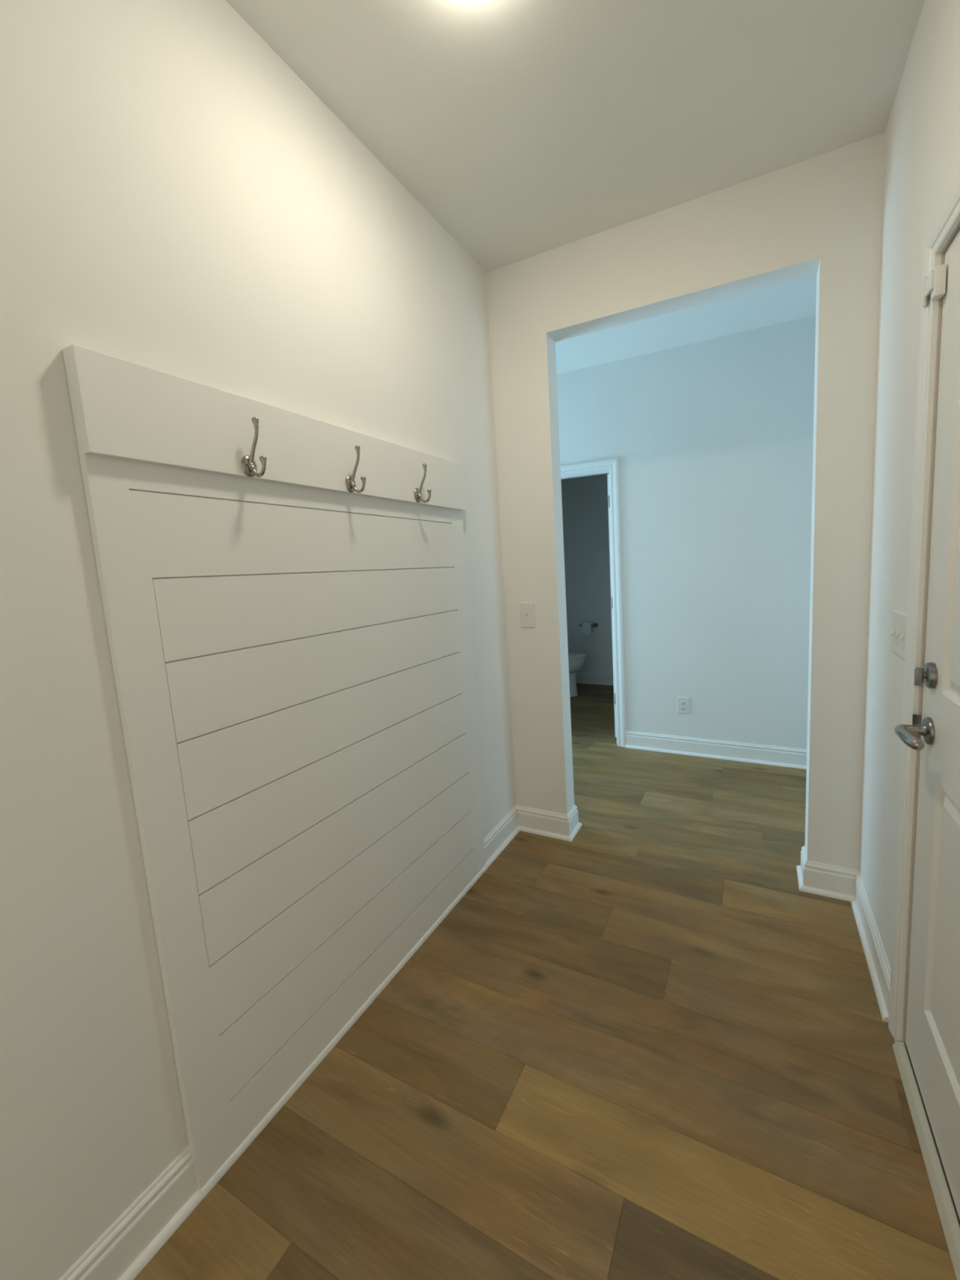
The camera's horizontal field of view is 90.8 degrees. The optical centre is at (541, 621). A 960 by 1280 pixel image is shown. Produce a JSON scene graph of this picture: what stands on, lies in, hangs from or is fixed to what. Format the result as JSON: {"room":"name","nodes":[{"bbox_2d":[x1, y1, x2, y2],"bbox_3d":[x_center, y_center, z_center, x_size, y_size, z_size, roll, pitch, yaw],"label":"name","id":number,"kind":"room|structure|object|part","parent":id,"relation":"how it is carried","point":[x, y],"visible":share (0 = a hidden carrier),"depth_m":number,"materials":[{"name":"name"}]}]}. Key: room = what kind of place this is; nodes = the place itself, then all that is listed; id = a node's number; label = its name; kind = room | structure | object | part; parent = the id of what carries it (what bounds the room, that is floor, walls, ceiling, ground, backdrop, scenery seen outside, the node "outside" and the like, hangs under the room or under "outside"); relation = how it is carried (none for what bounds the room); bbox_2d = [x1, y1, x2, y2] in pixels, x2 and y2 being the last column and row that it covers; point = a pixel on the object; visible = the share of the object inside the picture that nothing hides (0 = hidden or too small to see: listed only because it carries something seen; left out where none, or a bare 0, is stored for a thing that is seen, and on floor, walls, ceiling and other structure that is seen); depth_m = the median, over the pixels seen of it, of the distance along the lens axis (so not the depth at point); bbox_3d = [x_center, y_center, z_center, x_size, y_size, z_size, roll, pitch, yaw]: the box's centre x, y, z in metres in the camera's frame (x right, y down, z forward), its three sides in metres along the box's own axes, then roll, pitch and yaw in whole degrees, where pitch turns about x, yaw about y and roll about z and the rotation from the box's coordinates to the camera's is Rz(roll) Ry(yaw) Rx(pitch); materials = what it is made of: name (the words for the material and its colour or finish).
{"room":"mudroom","nodes":[
{"label":"mudroom","id":0,"kind":"room"},
{"bbox_2d":[0,0,515,1279],"bbox_3d":[-0.848,-0.079,1.061,0.120,2.741,2.900,0,7,25],"label":"wall","id":1,"kind":"structure","parent":0,"point":[175,199],"depth_m":0.94,"materials":[{"name":"paint"}]},
{"bbox_2d":[58,1145,198,1279],"bbox_3d":[-1.002,1.327,0.391,0.174,0.124,1.406,0,7,25],"label":"baseboard","id":2,"kind":"structure","parent":1,"relation":"attached to","point":[115,1251],"depth_m":0.96,"materials":[{"name":"paint"}]},
{"bbox_2d":[118,1188,203,1279],"bbox_3d":[-0.987,1.380,0.392,0.175,0.018,1.406,0,7,25],"label":"trim","id":3,"kind":"structure","parent":1,"relation":"attached to","point":[184,1211],"depth_m":0.99,"materials":[{"name":"paint"}]},
{"bbox_2d":[62,344,485,1190],"bbox_3d":[-0.557,0.322,1.510,0.040,1.810,1.235,0,7,25],"label":"panel","id":4,"kind":"object","parent":1,"relation":"attached to","point":[291,650],"visible":0.98,"depth_m":1.20,"materials":[{"name":"paint"}]},
{"bbox_2d":[240,417,266,477],"bbox_3d":[-0.680,-0.412,1.112,0.064,0.136,0.038,0,7,25],"label":"coat hook","id":5,"kind":"object","parent":4,"relation":"attached to","point":[249,467],"visible":1,"depth_m":1.11,"materials":[{"name":"silver metal"}]},
{"bbox_2d":[345,444,365,493],"bbox_3d":[-0.551,-0.452,1.393,0.064,0.136,0.038,0,7,25],"label":"coat hook","id":6,"kind":"object","parent":4,"relation":"attached to","point":[350,484],"visible":1,"depth_m":1.39,"materials":[{"name":"silver metal"}]},
{"bbox_2d":[413,462,431,502],"bbox_3d":[-0.423,-0.493,1.673,0.064,0.136,0.038,0,7,25],"label":"coat hook","id":7,"kind":"object","parent":4,"relation":"attached to","point":[417,492],"visible":1,"depth_m":1.67,"materials":[{"name":"silver metal"}]},
{"bbox_2d":[200,865,487,1198],"bbox_3d":[-0.511,1.211,1.614,0.009,0.018,1.235,0,7,25],"label":"trim","id":8,"kind":"structure","parent":1,"relation":"attached to","point":[253,1135],"depth_m":1.34,"materials":[{"name":"paint"}]},
{"bbox_2d":[133,683,956,1279],"bbox_3d":[0.381,1.097,2.301,5.900,0.004,6.525,0,7,25],"label":"floor","id":9,"kind":"structure","parent":0,"point":[634,1047],"depth_m":1.24,"materials":[{"name":"brown wood"}]},
{"bbox_2d":[568,650,586,697],"bbox_3d":[0.103,0.392,5.028,0.784,0.775,0.420,0,7,25],"label":"toilet","id":10,"kind":"object","parent":9,"relation":"on","point":[576,660],"visible":0.23,"depth_m":4.87,"materials":[{"name":"white ceramic"}]},
{"bbox_3d":[0.197,0.450,4.993,0.560,0.142,0.366,0,7,25],"label":"bowl","id":11,"kind":"part","parent":10,"relation":"part of","materials":[{"name":"white ceramic"}]},
{"bbox_3d":[0.224,0.346,4.966,0.510,0.020,0.378,0,7,25],"label":"lid","id":12,"kind":"part","parent":10,"relation":"part of","materials":[{"name":"white ceramic"}]},
{"bbox_3d":[0.235,0.368,4.964,0.492,0.018,0.380,0,7,25],"label":"seat","id":13,"kind":"part","parent":10,"relation":"part of","materials":[{"name":"white ceramic"}]},
{"bbox_2d":[225,0,924,374],"bbox_3d":[0.254,-1.674,1.980,6.100,0.100,6.275,0,7,25],"label":"ceiling","id":14,"kind":"structure","parent":0,"point":[525,129],"depth_m":1.39,"materials":[{"name":"paint"}]},
{"bbox_2d":[560,473,613,674],"bbox_3d":[0.644,-0.653,5.259,1.780,2.741,0.100,0,7,25],"label":"wall","id":15,"kind":"structure","parent":0,"point":[584,500],"depth_m":5.27,"materials":[{"name":"paint"}]},
{"bbox_2d":[579,622,598,626],"bbox_3d":[0.526,0.038,5.310,0.204,0.048,0.082,0,7,25],"label":"paper holder","id":16,"kind":"object","parent":15,"relation":"attached to","point":[595,624],"visible":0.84,"depth_m":5.30,"materials":[{"name":"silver metal"}]},
{"bbox_2d":[581,622,593,635],"bbox_3d":[0.515,0.070,5.287,0.104,0.136,0.102,0,7,25],"label":"toilet paper roll","id":17,"kind":"object","parent":16,"relation":"hanging from","point":[587,627],"visible":0.98,"depth_m":5.25,"materials":[{"name":"white paper"}]},
{"bbox_2d":[576,671,613,683],"bbox_3d":[0.355,0.753,4.646,1.580,0.124,1.602,0,7,25],"label":"baseboard","id":18,"kind":"structure","parent":15,"relation":"attached to","point":[580,677],"depth_m":5.39,"materials":[{"name":"paint"}]},
{"bbox_2d":[576,681,613,685],"bbox_3d":[0.355,0.807,4.647,1.552,0.018,1.588,0,7,25],"label":"trim","id":19,"kind":"structure","parent":15,"relation":"attached to","point":[585,682],"depth_m":5.38,"materials":[{"name":"paint"}]},
{"bbox_2d":[485,132,884,870],"bbox_3d":[0.327,-0.267,2.163,5.700,2.741,0.105,0,7,25],"label":"wall","id":20,"kind":"structure","parent":0,"point":[820,215],"depth_m":1.84,"materials":[{"name":"paint"}]},
{"bbox_2d":[519,602,535,627],"bbox_3d":[-0.075,-0.033,2.311,0.079,0.124,0.018,0,7,25],"label":"light switch","id":21,"kind":"object","parent":20,"relation":"attached to","point":[526,609],"visible":1,"depth_m":2.31,"materials":[{"name":"white plastic"}]},
{"bbox_2d":[484,804,582,867],"bbox_3d":[-1.090,1.043,2.805,2.604,0.124,0.478,0,7,25],"label":"baseboard","id":22,"kind":"structure","parent":20,"relation":"attached to","point":[524,816],"depth_m":2.40,"materials":[{"name":"paint"}]},
{"bbox_2d":[796,845,890,1022],"bbox_3d":[1.931,1.077,1.318,2.064,0.124,0.675,0,7,25],"label":"baseboard","id":23,"kind":"structure","parent":20,"relation":"attached to","point":[846,881],"depth_m":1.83,"materials":[{"name":"paint"}]},
{"bbox_2d":[556,315,815,749],"bbox_3d":[0.848,-0.428,3.301,5.700,2.741,0.115,0,7,25],"label":"wall","id":24,"kind":"structure","parent":0,"point":[712,439],"depth_m":3.10,"materials":[{"name":"paint"}]},
{"bbox_2d":[560,457,626,746],"bbox_3d":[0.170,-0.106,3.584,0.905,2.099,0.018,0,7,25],"label":"trim","id":25,"kind":"structure","parent":24,"relation":"attached to","point":[611,464],"depth_m":3.39,"materials":[{"name":"paint"}]},
{"bbox_2d":[607,474,616,737],"bbox_3d":[0.703,-0.137,3.900,0.044,2.010,0.768,0,7,25],"label":"door","id":26,"kind":"structure","parent":24,"relation":"in","point":[608,491],"depth_m":3.56,"materials":[{"name":"paint"}]},
{"bbox_2d":[676,696,688,713],"bbox_3d":[0.997,0.589,3.309,0.082,0.118,0.008,0,7,25],"label":"power outlet","id":27,"kind":"object","parent":24,"relation":"attached to","point":[682,702],"visible":1,"depth_m":3.31,"materials":[{"name":"white plastic"}]},
{"bbox_2d":[625,730,806,769],"bbox_3d":[2.052,0.886,2.865,3.130,0.124,0.014,0,7,25],"label":"baseboard","id":28,"kind":"structure","parent":24,"relation":"attached to","point":[787,755],"depth_m":3.24,"materials":[{"name":"paint"}]},
{"bbox_2d":[858,0,959,967],"bbox_3d":[0.655,-0.069,0.374,0.130,2.741,2.900,0,7,25],"label":"wall","id":29,"kind":"structure","parent":0,"point":[922,166],"depth_m":1.39,"materials":[{"name":"paint"}]},
{"bbox_2d":[888,609,906,659],"bbox_3d":[1.011,0.036,1.334,0.018,0.124,0.158,0,7,25],"label":"light switch","id":30,"kind":"object","parent":29,"relation":"attached to","point":[900,619],"visible":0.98,"depth_m":1.33,"materials":[{"name":"white plastic"}]},
{"bbox_2d":[888,173,959,1046],"bbox_3d":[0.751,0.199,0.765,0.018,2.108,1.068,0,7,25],"label":"trim","id":31,"kind":"structure","parent":29,"relation":"attached to","point":[948,219],"depth_m":1.18,"materials":[{"name":"paint"}]},
{"bbox_2d":[892,1040,959,1279],"bbox_3d":[0.857,1.233,0.863,0.152,0.023,0.920,0,7,25],"label":"threshold","id":32,"kind":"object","parent":29,"relation":"attached to","point":[949,1221],"depth_m":1.05,"materials":[{"name":"beige wood"}]},
{"bbox_2d":[894,230,959,1223],"bbox_3d":[0.753,0.230,0.770,0.118,2.019,0.917,0,7,25],"label":"door","id":33,"kind":"structure","parent":29,"relation":"in","point":[932,1037],"depth_m":1.06,"materials":[{"name":"paint"}]},
{"bbox_3d":[0.869,0.270,1.101,0.054,0.030,0.118,0,7,25],"label":"lever","id":34,"kind":"part","parent":33,"relation":"part of","materials":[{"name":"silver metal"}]},
{"bbox_3d":[0.951,0.274,1.193,0.016,0.080,0.002,0,7,25],"label":"strike plate","id":35,"kind":"part","parent":33,"relation":"part of","materials":[{"name":"silver metal"}]},
{"bbox_3d":[0.945,0.139,1.177,0.016,0.042,0.002,0,7,25],"label":"strike plate","id":36,"kind":"part","parent":33,"relation":"part of","materials":[{"name":"silver metal"}]},
{"bbox_3d":[0.919,0.261,1.130,0.026,0.065,0.065,0,7,25],"label":"handle","id":37,"kind":"part","parent":33,"relation":"part of","materials":[{"name":"silver metal"}]},
{"bbox_2d":[922,263,946,308],"bbox_3d":[0.898,-0.766,1.076,0.027,0.070,0.068,0,7,25],"label":"lock","id":38,"kind":"object","parent":29,"relation":"attached to","point":[935,282],"visible":1,"depth_m":1.05,"materials":[{"name":"white plastic"}]},
{"bbox_3d":[0.900,-0.775,1.101,0.004,0.058,0.020,0,7,25],"label":"mounting plate","id":39,"kind":"part","parent":38,"relation":"part of","materials":[{"name":"white plastic"}]},
{"bbox_3d":[0.885,-0.772,1.071,0.006,0.040,0.042,0,7,25],"label":"swing arm","id":40,"kind":"part","parent":38,"relation":"part of","materials":[{"name":"paint"}]}
]}

